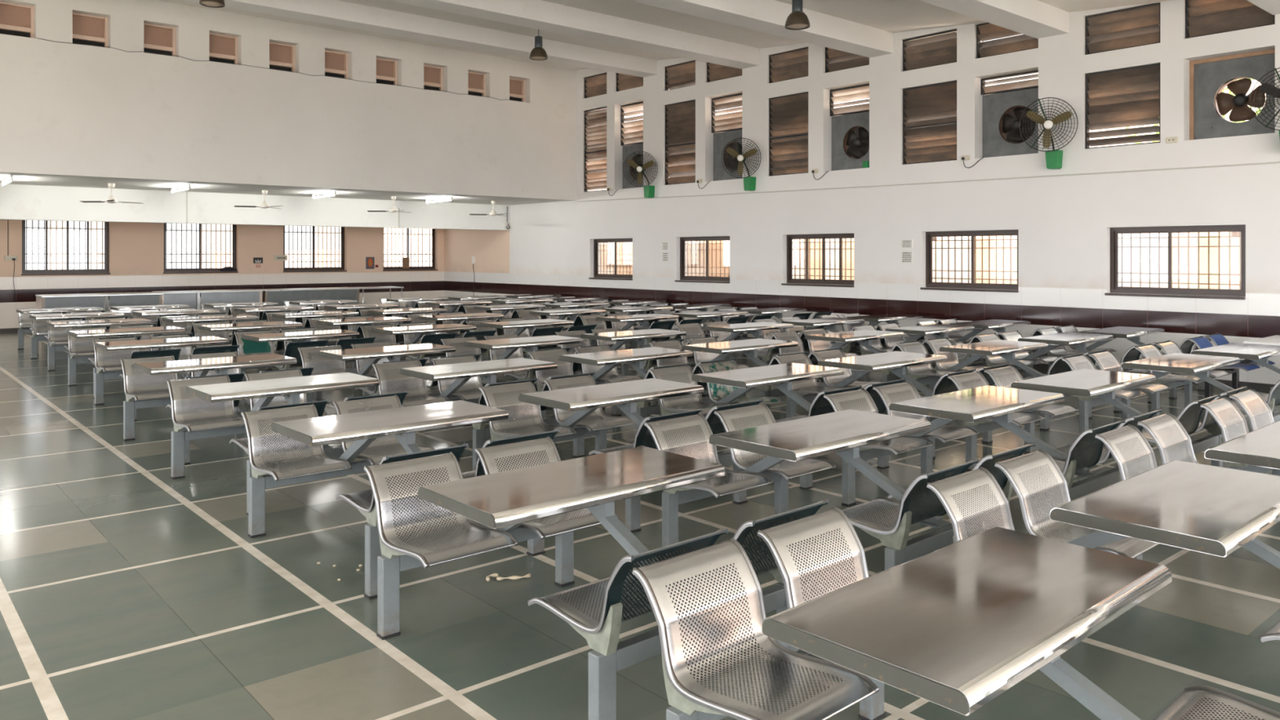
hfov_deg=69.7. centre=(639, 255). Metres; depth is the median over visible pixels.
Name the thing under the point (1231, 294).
window
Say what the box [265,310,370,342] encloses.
dining set
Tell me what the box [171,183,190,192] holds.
tube light
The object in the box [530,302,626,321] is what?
dining set
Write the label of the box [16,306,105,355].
dining set
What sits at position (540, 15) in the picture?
ceiling beam
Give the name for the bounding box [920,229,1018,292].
window
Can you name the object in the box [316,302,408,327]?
dining set
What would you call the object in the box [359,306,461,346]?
dining set
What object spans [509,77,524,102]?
window niche
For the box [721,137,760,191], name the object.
wall fan
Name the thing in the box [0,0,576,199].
wall
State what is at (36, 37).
cable
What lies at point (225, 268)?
cloth
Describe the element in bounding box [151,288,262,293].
countertop
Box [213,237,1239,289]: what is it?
wall
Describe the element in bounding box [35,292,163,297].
countertop
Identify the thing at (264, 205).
ceiling fan
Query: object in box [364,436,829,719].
dining set
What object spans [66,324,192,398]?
dining set
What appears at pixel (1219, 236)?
grille
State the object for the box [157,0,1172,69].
ceiling
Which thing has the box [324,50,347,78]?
window niche
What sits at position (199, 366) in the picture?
dining set
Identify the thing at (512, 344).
dining set
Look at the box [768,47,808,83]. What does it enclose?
window
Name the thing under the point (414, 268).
window
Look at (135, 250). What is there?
wall
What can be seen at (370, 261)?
poster
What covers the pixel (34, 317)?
dining set
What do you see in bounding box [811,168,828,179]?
wall socket
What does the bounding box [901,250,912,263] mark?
paper notice
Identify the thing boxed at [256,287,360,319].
counter
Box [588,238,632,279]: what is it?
window
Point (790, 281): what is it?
window
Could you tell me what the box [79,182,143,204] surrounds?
ceiling fan
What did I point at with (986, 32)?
window
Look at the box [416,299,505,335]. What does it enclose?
dining set
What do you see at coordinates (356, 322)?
dining set
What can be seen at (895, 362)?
dining set
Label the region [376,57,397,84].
window niche
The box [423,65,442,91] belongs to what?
window niche
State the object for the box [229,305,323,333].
dining set
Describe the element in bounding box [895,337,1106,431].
dining set
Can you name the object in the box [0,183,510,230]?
beam
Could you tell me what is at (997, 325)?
dining set
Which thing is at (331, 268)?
window
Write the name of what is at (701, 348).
dining set
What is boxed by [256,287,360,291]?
countertop
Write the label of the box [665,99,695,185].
window
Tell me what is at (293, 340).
dining set
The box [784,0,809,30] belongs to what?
pendant lamp
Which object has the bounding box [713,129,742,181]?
exhaust fan
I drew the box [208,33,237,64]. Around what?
window niche
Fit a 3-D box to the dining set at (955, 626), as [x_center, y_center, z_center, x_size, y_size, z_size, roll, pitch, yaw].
[1.034,1.345,2.621,1.258,0.750,1.799,0,0,-42]
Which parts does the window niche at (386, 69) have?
sill rail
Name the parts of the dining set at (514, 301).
seat, seat, seat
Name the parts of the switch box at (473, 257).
plate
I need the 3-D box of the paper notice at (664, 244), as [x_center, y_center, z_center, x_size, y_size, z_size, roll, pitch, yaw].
[0.558,-0.210,20.124,0.014,0.180,0.200,0,0,-41]
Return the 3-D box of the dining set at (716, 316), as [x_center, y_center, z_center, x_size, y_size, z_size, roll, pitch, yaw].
[1.244,1.345,15.627,1.252,0.750,1.799,0,0,-41]
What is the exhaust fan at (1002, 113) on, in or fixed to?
attached to the wall at (1064, 224)
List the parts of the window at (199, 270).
sash, sill, sash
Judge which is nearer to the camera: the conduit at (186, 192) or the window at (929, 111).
the window at (929, 111)
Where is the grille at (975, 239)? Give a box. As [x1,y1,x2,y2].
[932,235,1017,284]
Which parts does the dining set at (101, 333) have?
leg, seat, leg, seat, seat, seat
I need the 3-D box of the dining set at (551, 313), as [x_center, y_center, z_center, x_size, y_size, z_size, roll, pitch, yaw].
[-1.222,1.345,16.169,1.252,0.750,1.799,0,0,-42]
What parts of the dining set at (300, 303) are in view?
seat, seat, seat, seat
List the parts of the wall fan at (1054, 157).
blade, blade, blade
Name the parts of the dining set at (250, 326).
seat, seat, seat, seat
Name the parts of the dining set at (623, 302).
seat, seat, seat, seat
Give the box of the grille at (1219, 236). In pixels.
[1118,231,1240,289]
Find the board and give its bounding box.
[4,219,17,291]
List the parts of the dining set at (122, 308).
seat, seat, seat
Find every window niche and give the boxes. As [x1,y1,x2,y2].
[0,1,34,38]
[72,13,107,47]
[143,23,175,56]
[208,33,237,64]
[269,42,294,71]
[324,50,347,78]
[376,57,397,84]
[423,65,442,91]
[468,71,485,97]
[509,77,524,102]
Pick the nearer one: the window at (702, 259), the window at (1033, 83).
the window at (1033, 83)
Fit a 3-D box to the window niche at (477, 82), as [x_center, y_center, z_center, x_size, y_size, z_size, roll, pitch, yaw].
[-3.811,-3.890,20.982,0.570,0.570,0.135,0,0,-41]
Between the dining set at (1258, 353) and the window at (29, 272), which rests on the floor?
the dining set at (1258, 353)
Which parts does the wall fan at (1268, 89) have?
blade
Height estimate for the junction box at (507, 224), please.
0.623 m
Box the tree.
[1125,78,1262,237]
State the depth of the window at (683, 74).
19.89 m
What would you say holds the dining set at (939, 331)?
on the floor
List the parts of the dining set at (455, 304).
seat, seat, support arm, seat, seat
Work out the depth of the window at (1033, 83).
14.41 m
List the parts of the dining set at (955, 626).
leg, seat, support arm, seat, leg, support arm, seat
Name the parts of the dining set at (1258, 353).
leg, seat, support arm, leg, seat, support arm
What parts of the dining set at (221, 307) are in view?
seat, seat, seat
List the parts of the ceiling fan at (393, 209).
blade, motor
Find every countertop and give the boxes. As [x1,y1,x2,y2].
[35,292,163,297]
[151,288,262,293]
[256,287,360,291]
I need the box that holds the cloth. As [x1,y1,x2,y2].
[219,266,237,271]
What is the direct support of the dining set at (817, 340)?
on the floor
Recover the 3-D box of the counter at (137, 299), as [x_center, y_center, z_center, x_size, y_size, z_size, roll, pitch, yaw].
[-11.556,1.270,19.690,2.260,0.900,0.800,0,0,-41]
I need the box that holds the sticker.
[253,257,262,267]
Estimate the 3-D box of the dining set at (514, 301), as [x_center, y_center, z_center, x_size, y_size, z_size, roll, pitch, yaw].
[-2.553,1.345,20.135,1.252,0.750,1.799,0,0,-42]
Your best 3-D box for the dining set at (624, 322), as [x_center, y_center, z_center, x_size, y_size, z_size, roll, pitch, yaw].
[0.009,1.345,14.670,1.252,0.750,1.799,0,0,-42]
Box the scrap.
[485,573,531,581]
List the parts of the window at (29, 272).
sash, sash, sill, sash, sash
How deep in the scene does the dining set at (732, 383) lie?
7.67 m
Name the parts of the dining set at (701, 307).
seat, seat, support arm, seat, seat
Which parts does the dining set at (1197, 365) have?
leg, seat, leg, seat, support arm, support arm, seat, seat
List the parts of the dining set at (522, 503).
leg, seat, support arm, seat, leg, leg, seat, support arm, seat, leg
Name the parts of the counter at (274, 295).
panel, panel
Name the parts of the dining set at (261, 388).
leg, seat, leg, support arm, seat, seat, support arm, seat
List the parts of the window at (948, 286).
sash, sill, sash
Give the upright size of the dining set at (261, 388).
0.750 m
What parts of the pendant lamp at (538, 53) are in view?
lamp shade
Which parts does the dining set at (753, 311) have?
seat, seat, support arm, seat, seat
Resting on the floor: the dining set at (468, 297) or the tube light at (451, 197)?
the dining set at (468, 297)
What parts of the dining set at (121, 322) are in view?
leg, seat, leg, seat, seat, seat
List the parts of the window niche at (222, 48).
sill rail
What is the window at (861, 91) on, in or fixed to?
in the wall at (1064, 224)
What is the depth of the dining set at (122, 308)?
17.54 m
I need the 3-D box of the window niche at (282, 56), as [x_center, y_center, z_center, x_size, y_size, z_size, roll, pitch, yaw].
[-7.113,-3.890,18.123,0.570,0.570,0.135,0,0,-41]
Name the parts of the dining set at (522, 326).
seat, seat, support arm, support arm, seat, seat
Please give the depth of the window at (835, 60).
16.68 m
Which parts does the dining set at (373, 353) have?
leg, seat, support arm, seat, seat, support arm, seat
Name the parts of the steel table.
leg, leg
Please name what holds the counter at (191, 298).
on the floor
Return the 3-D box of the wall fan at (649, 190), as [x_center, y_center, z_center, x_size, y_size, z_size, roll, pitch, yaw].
[0.046,-1.785,20.181,0.698,1.009,0.504,0,0,-26]
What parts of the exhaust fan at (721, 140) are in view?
blade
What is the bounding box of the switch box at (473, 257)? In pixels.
[471,256,475,294]
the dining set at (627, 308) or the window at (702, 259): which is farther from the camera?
the window at (702, 259)
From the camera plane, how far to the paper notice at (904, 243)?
15.54 m
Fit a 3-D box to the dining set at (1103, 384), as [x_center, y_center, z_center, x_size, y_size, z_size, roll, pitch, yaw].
[3.563,1.345,7.218,1.258,0.750,1.799,0,0,-41]
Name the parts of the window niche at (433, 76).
sill rail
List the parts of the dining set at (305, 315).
seat, seat, seat, seat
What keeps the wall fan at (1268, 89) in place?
attached to the wall at (1064, 224)
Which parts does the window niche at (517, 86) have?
sill rail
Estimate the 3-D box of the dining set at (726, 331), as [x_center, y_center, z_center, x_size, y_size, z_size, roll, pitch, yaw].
[1.553,1.345,12.785,1.259,0.750,1.799,0,0,-41]
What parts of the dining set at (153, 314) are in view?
seat, seat, seat, seat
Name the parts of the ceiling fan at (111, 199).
blade, motor, blade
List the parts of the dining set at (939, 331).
leg, seat, seat, support arm, support arm, seat, seat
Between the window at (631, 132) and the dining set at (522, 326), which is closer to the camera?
the dining set at (522, 326)
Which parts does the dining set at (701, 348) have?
seat, seat, support arm, support arm, leg, seat, seat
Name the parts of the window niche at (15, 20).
sill rail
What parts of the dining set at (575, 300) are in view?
seat, seat, seat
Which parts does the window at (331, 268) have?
sash, sill, sash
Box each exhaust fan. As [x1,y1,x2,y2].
[622,143,643,188]
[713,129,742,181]
[831,111,869,170]
[982,87,1038,157]
[1189,48,1275,140]
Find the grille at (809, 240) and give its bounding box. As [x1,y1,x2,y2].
[792,238,853,279]
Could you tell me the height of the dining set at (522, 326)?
0.750 m
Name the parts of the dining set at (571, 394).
seat, support arm, seat, leg, support arm, leg, seat, seat, leg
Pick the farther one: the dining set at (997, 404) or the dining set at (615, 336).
the dining set at (615, 336)
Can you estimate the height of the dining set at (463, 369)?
0.750 m
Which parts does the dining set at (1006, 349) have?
seat, seat, support arm, support arm, leg, seat, seat, leg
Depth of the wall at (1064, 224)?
15.26 m
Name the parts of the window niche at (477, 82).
sill rail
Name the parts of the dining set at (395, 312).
seat, support arm, seat, seat, seat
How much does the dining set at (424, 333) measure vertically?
0.750 m
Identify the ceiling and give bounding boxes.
[0,172,574,204]
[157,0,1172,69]
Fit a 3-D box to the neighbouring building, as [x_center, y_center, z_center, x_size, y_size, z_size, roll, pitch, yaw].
[12.827,-1.405,30.943,8.100,6.950,90.000,0,0,-41]
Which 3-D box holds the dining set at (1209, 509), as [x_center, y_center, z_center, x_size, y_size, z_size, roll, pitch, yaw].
[2.291,1.345,3.691,1.258,0.750,1.799,0,0,-41]
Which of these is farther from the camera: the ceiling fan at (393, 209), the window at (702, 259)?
the ceiling fan at (393, 209)
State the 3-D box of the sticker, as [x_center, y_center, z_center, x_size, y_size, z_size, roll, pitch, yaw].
[-9.985,0.180,24.018,0.240,0.260,0.011,0,0,-41]
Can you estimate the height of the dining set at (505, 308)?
0.750 m
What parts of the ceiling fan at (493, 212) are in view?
blade, motor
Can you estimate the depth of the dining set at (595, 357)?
9.22 m
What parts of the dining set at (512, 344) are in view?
seat, seat, support arm, seat, support arm, seat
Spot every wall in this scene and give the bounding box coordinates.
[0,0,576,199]
[0,219,444,328]
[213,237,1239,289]
[444,0,1279,384]
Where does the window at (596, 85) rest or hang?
in the wall at (1064, 224)
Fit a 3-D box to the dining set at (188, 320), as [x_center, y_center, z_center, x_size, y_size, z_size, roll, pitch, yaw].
[-6.750,1.345,14.487,1.252,0.750,1.799,0,0,-42]
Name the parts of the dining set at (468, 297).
seat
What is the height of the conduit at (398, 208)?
0.500 m
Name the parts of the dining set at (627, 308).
seat, seat, support arm, support arm, seat, seat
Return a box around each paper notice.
[662,241,668,249]
[662,252,668,261]
[901,239,912,248]
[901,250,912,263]
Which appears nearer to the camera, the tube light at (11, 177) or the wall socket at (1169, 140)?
the wall socket at (1169, 140)
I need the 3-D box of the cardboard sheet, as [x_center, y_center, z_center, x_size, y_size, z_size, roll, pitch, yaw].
[-6.847,0.215,26.871,0.220,0.320,0.015,0,0,-41]
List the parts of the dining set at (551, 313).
seat, seat, support arm, support arm, seat, seat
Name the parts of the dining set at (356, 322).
seat, leg, support arm, seat, seat, seat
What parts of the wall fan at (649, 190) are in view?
blade, blade, blade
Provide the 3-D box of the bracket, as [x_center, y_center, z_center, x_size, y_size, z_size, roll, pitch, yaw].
[4.021,-1.607,16.257,0.120,0.120,0.120,0,0,-41]
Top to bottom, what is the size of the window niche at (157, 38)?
0.570 m
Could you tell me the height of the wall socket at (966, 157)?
0.206 m
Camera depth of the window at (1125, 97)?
13.02 m
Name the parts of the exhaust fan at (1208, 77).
blade, blade, blade, blade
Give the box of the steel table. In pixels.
[359,286,404,306]
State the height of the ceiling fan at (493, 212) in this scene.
0.375 m
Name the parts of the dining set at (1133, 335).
leg, seat, seat, support arm, support arm, seat, leg, leg, seat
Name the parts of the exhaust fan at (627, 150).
blade, blade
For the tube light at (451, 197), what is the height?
0.100 m
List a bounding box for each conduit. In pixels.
[186,191,187,222]
[398,208,399,227]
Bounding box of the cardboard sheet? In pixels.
[402,257,409,268]
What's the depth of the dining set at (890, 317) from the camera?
14.75 m
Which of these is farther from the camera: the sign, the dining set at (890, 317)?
the sign
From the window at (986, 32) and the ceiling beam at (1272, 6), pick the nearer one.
the ceiling beam at (1272, 6)
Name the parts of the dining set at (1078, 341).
seat, seat, leg, support arm, support arm, seat, leg, seat, leg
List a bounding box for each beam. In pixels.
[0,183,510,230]
[186,0,657,77]
[388,0,759,69]
[629,0,893,57]
[920,0,1069,38]
[1247,0,1279,14]
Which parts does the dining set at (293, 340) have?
leg, seat, support arm, seat, seat, support arm, seat, leg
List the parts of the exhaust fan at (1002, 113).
blade, blade, blade, blade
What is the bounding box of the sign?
[274,254,287,260]
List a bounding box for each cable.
[35,37,503,100]
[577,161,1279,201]
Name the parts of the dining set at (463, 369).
seat, support arm, seat, leg, support arm, seat, seat, leg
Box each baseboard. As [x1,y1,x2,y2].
[0,327,31,333]
[571,324,1276,391]
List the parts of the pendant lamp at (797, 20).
lamp shade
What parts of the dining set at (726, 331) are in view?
seat, seat, support arm, leg, support arm, seat, seat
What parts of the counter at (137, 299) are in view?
panel, panel, panel, panel, panel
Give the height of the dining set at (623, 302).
0.750 m
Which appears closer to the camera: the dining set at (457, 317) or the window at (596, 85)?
the dining set at (457, 317)
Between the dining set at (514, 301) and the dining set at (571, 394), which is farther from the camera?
the dining set at (514, 301)
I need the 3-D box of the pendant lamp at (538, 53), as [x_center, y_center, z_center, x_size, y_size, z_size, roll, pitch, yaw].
[-1.879,-3.943,17.022,0.340,0.611,0.340,0,0,-41]
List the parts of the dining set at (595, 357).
leg, seat, support arm, seat, leg, support arm, leg, seat, seat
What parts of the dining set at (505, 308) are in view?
seat, seat, support arm, seat, seat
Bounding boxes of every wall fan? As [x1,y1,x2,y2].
[622,151,657,198]
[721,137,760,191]
[1018,97,1078,169]
[1249,67,1279,138]
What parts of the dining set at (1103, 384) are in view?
leg, seat, leg, seat, support arm, support arm, seat, seat, leg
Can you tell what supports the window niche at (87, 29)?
attached to the wall at (69, 108)
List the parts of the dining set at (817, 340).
seat, seat, support arm, support arm, leg, seat, leg, seat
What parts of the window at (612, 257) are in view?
sash, pane, sill, sash, pane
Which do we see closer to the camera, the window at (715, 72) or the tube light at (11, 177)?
the tube light at (11, 177)
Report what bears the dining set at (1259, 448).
on the floor
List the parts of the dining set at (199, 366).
leg, seat, leg, support arm, seat, seat, support arm, seat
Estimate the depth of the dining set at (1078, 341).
11.02 m
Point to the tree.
(1233, 233)
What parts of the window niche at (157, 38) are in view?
sill rail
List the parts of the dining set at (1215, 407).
seat, leg, seat, leg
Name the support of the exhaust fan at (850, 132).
attached to the wall at (1064, 224)
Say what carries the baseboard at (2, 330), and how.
attached to the wall at (135, 250)
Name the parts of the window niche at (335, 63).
sill rail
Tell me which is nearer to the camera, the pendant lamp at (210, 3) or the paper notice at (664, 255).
the pendant lamp at (210, 3)
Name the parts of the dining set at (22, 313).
leg, seat, seat, seat, seat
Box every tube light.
[1,175,13,185]
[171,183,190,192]
[312,191,336,198]
[426,196,453,203]
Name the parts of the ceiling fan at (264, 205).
blade, motor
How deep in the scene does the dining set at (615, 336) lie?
11.56 m
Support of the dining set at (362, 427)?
on the floor
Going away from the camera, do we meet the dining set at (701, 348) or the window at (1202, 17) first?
the dining set at (701, 348)
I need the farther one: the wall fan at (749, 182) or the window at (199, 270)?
the window at (199, 270)
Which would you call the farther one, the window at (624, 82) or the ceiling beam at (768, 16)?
the window at (624, 82)
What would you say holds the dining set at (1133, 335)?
on the floor
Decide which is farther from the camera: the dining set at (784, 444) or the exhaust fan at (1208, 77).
the exhaust fan at (1208, 77)
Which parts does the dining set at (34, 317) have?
leg, seat, leg, seat, seat, seat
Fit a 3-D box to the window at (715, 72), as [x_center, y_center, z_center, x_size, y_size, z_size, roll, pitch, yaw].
[1.776,-3.880,18.870,0.140,0.540,1.050,0,0,-41]
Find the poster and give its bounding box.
[365,257,374,269]
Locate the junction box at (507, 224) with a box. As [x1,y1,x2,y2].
[505,206,510,229]
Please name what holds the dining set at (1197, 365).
on the floor
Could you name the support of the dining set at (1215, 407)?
on the floor
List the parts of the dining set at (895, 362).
leg, seat, seat, support arm, support arm, leg, seat, seat, leg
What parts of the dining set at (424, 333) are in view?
seat, seat, support arm, seat, leg, support arm, seat, leg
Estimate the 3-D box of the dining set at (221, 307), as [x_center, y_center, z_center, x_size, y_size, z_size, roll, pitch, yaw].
[-8.031,1.345,18.571,1.252,0.750,1.799,0,0,-42]
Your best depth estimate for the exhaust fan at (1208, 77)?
12.17 m
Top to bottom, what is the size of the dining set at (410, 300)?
0.750 m
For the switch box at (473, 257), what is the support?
attached to the wall at (1064, 224)
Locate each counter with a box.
[35,292,163,326]
[151,288,262,319]
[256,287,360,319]
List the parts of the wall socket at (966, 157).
plate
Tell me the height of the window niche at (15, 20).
0.570 m
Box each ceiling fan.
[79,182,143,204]
[234,190,280,208]
[367,195,412,213]
[469,200,507,216]
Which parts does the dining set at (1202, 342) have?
leg, seat, leg, support arm, seat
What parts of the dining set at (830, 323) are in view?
seat, seat, support arm, support arm, seat, seat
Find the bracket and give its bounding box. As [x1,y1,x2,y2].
[862,160,869,168]
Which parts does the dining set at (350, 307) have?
seat, seat, seat, seat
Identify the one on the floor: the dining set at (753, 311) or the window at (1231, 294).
the dining set at (753, 311)
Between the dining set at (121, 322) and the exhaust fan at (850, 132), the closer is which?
the dining set at (121, 322)
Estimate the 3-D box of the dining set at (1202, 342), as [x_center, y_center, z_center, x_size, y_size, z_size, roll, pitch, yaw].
[7.516,1.345,10.535,1.259,0.750,1.799,0,0,-42]
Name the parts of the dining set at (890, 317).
seat, seat, support arm, support arm, seat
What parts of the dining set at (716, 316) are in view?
seat, seat, support arm, support arm, seat, seat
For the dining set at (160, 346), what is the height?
0.750 m
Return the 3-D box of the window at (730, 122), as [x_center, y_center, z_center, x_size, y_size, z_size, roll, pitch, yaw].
[1.881,-2.940,18.962,0.146,0.720,1.050,0,0,-41]
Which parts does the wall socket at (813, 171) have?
plate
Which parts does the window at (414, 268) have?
sill, sash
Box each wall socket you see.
[607,186,617,195]
[696,178,710,188]
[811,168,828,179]
[961,155,983,168]
[1166,136,1177,143]
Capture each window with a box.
[21,220,110,275]
[163,222,238,273]
[283,225,346,272]
[382,227,437,271]
[584,72,606,98]
[584,106,606,191]
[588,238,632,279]
[616,72,643,91]
[620,101,643,146]
[664,60,695,90]
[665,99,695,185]
[675,235,729,283]
[706,62,742,82]
[711,93,742,133]
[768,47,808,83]
[768,92,808,176]
[781,233,853,287]
[825,47,869,72]
[830,84,869,116]
[902,29,956,71]
[902,80,956,164]
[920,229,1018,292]
[976,22,1038,58]
[981,70,1038,95]
[1084,2,1159,54]
[1084,62,1159,149]
[1104,224,1245,299]
[1185,0,1275,38]
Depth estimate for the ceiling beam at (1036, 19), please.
12.74 m
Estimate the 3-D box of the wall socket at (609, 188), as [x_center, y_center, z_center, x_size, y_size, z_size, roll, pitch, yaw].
[-0.648,-1.502,21.479,0.065,0.206,0.372,0,0,-41]
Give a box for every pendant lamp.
[199,0,225,8]
[529,29,547,60]
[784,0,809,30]
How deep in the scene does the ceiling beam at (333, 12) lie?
16.88 m
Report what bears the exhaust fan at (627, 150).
attached to the wall at (1064, 224)
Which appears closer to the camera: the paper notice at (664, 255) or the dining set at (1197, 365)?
the dining set at (1197, 365)
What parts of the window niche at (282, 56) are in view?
sill rail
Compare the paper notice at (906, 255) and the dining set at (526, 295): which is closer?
the paper notice at (906, 255)
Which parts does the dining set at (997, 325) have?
seat, seat, support arm, support arm, leg, seat, seat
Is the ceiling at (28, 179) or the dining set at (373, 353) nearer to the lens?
the dining set at (373, 353)
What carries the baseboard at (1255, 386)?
attached to the wall at (1064, 224)
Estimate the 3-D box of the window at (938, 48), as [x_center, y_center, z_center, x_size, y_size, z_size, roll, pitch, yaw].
[4.855,-3.405,15.313,0.151,0.550,1.040,0,0,-41]
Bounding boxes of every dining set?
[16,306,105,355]
[29,311,127,366]
[46,317,156,380]
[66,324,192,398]
[92,334,239,421]
[108,303,195,325]
[120,351,314,464]
[130,308,226,346]
[158,313,266,354]
[166,368,408,515]
[192,320,315,370]
[200,301,285,331]
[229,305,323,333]
[234,328,376,404]
[240,395,559,599]
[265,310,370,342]
[283,299,362,319]
[297,341,481,439]
[307,315,426,368]
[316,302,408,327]
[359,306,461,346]
[360,322,497,385]
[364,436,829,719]
[372,355,595,471]
[378,297,459,314]
[407,311,522,359]
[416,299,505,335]
[439,295,518,319]
[440,333,613,418]
[462,303,561,335]
[465,318,596,378]
[478,374,764,533]
[480,297,567,328]
[498,293,572,319]
[515,307,626,352]
[528,345,734,446]
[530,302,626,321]
[538,296,623,326]
[555,327,719,404]
[578,313,703,364]
[586,305,694,346]
[591,299,684,325]
[631,506,1279,719]
[644,403,1035,569]
[648,337,841,408]
[648,360,906,489]
[649,302,753,341]
[653,309,773,359]
[675,320,827,381]
[717,306,833,332]
[754,316,898,361]
[771,328,948,391]
[773,349,1008,457]
[818,312,957,343]
[823,381,1162,536]
[851,323,1017,388]
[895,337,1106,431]
[915,318,1073,377]
[926,448,1279,642]
[947,365,1247,471]
[975,331,1170,412]
[1036,325,1218,399]
[1062,351,1279,438]
[1095,413,1279,559]
[1135,341,1279,417]
[1189,333,1279,398]
[1200,388,1279,475]
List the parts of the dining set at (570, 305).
seat, seat, seat, seat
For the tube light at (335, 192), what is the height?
0.100 m
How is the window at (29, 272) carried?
in the wall at (135, 250)
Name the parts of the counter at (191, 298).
panel, panel, panel, panel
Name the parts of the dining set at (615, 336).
seat, seat, support arm, leg, support arm, seat, seat, leg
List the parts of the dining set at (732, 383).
seat, support arm, seat, support arm, leg, seat, seat, leg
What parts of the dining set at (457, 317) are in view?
seat, support arm, seat, seat, seat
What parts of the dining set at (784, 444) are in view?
leg, seat, support arm, seat, leg, support arm, leg, seat, seat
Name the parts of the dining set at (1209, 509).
seat, seat, support arm, support arm, seat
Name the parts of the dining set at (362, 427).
leg, seat, support arm, leg, seat, seat, support arm, seat, leg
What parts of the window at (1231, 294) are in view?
sash, sill, sash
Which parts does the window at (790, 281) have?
sash, sash, sill, pane, sash, pane, sash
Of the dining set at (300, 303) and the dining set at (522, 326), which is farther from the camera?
the dining set at (300, 303)
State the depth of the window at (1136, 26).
13.01 m
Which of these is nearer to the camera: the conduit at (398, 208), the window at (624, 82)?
the window at (624, 82)
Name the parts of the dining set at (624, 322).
seat, seat, support arm, leg, support arm, seat, seat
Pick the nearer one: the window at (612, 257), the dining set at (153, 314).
the dining set at (153, 314)
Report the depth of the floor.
4.57 m
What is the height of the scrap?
0.026 m
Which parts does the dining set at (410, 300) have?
seat, seat, support arm, seat, seat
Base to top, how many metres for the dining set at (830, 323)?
0.750 m
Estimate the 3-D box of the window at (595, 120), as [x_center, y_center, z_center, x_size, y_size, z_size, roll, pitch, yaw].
[-1.022,-2.538,22.102,0.128,1.985,0.940,0,0,-41]
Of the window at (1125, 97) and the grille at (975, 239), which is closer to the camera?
the window at (1125, 97)
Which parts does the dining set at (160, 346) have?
leg, seat, leg, seat, seat, support arm, seat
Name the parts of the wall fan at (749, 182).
blade, blade, blade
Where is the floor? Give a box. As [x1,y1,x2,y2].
[0,314,1279,719]
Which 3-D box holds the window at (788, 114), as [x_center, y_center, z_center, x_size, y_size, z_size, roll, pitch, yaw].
[2.882,-2.308,17.592,0.098,1.525,1.010,0,0,-41]
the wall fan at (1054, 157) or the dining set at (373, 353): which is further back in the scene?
the wall fan at (1054, 157)
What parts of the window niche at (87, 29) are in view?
sill rail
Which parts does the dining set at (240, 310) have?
seat, seat, seat, seat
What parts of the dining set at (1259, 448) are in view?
seat, leg, seat, support arm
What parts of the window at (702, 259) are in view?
sash, pane, sill, sash, pane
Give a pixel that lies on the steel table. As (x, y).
(361, 287)
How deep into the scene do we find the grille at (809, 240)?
17.23 m
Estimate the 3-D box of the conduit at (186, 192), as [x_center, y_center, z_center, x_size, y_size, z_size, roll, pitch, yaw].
[-9.633,-1.025,19.532,0.024,0.670,0.016,0,0,-41]
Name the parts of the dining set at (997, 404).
leg, seat, support arm, seat, leg, support arm, seat, seat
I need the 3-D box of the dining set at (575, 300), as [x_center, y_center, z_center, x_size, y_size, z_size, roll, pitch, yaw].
[-1.356,1.345,21.009,1.252,0.750,1.799,0,0,-41]
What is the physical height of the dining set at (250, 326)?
0.750 m
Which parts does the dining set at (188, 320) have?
seat, seat, seat, seat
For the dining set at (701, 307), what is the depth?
17.79 m
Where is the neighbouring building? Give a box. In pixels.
[383,78,1266,248]
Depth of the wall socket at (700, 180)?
19.28 m
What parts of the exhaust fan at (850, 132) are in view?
blade, blade, blade, blade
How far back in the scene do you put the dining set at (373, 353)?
9.63 m

